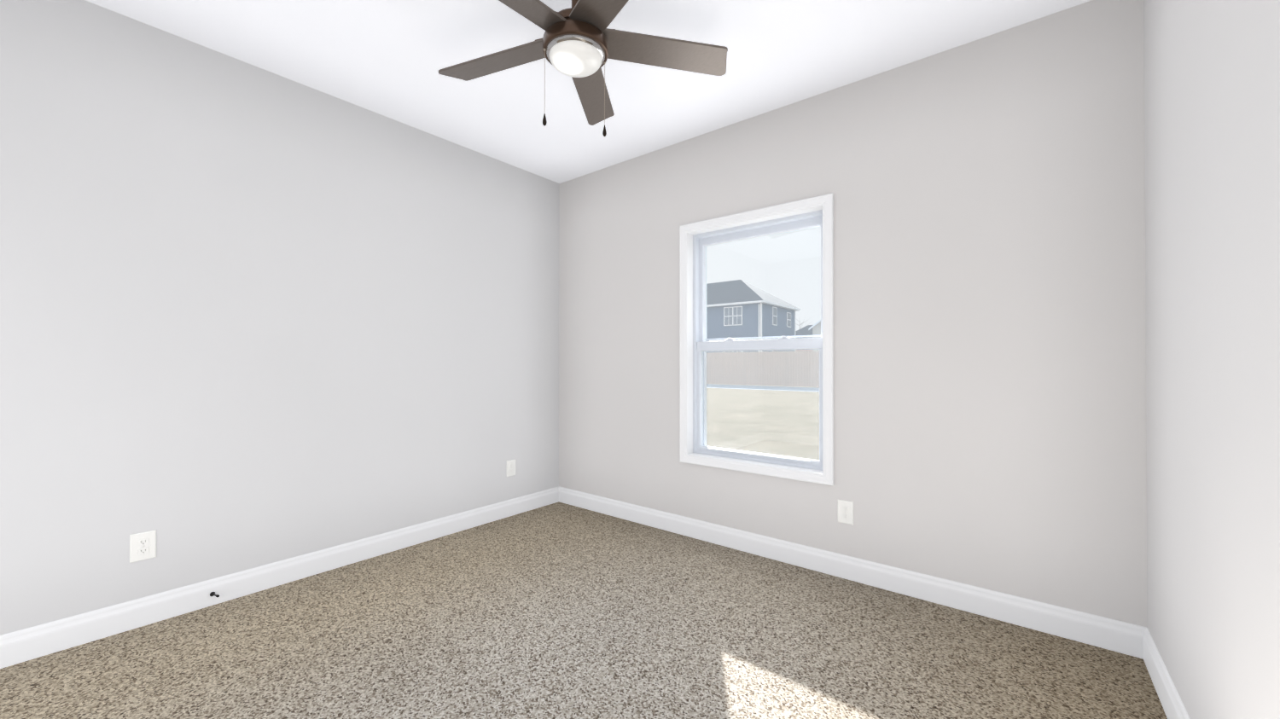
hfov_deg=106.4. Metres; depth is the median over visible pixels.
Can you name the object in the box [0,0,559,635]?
wall
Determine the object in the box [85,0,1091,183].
ceiling
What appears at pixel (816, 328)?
house
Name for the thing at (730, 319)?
house
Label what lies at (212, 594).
door stop
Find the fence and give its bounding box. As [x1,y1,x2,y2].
[706,350,819,387]
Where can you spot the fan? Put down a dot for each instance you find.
(579, 43)
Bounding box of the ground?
[706,373,819,460]
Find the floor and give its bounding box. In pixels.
[0,501,1167,718]
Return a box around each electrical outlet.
[129,529,156,563]
[506,459,515,477]
[837,500,853,525]
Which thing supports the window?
in the wall at (989, 312)
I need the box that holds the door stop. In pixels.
[209,592,219,597]
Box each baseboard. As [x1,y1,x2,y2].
[0,487,559,669]
[559,487,1136,657]
[1136,625,1190,718]
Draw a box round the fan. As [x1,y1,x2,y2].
[438,0,727,136]
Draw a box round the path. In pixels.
[706,384,819,392]
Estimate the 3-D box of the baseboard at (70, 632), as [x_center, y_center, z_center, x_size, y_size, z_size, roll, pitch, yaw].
[-1.954,1.146,2.542,0.015,0.124,4.042,0,0,39]
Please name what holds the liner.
attached to the window
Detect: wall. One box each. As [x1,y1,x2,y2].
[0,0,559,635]
[558,0,1147,628]
[1143,0,1279,718]
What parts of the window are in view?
window sash upper, glass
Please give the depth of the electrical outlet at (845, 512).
2.65 m
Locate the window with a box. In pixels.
[679,193,833,485]
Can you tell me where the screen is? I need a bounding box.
[704,337,819,459]
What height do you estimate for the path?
0.062 m
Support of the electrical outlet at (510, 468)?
attached to the wall at (251, 316)
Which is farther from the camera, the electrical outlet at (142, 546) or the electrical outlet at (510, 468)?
the electrical outlet at (510, 468)
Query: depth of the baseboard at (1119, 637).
2.48 m
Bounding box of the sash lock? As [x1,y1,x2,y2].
[725,336,789,340]
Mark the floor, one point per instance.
(558, 611)
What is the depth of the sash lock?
2.98 m
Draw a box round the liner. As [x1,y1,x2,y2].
[687,206,822,473]
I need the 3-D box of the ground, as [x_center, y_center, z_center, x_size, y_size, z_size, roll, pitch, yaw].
[70.411,2.053,112.053,250.000,0.001,257.009,0,0,39]
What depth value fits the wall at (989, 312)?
2.37 m
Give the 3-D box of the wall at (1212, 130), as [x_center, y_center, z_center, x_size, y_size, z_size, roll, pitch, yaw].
[0.862,-0.175,0.298,0.200,2.740,4.442,0,0,39]
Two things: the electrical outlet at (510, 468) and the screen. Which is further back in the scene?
the electrical outlet at (510, 468)
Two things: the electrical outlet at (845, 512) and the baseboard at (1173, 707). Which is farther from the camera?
the electrical outlet at (845, 512)
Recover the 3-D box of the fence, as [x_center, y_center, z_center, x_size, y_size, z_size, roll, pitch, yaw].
[7.853,0.507,25.819,72.103,1.912,0.150,0,0,39]
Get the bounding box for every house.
[706,279,800,353]
[795,320,820,372]

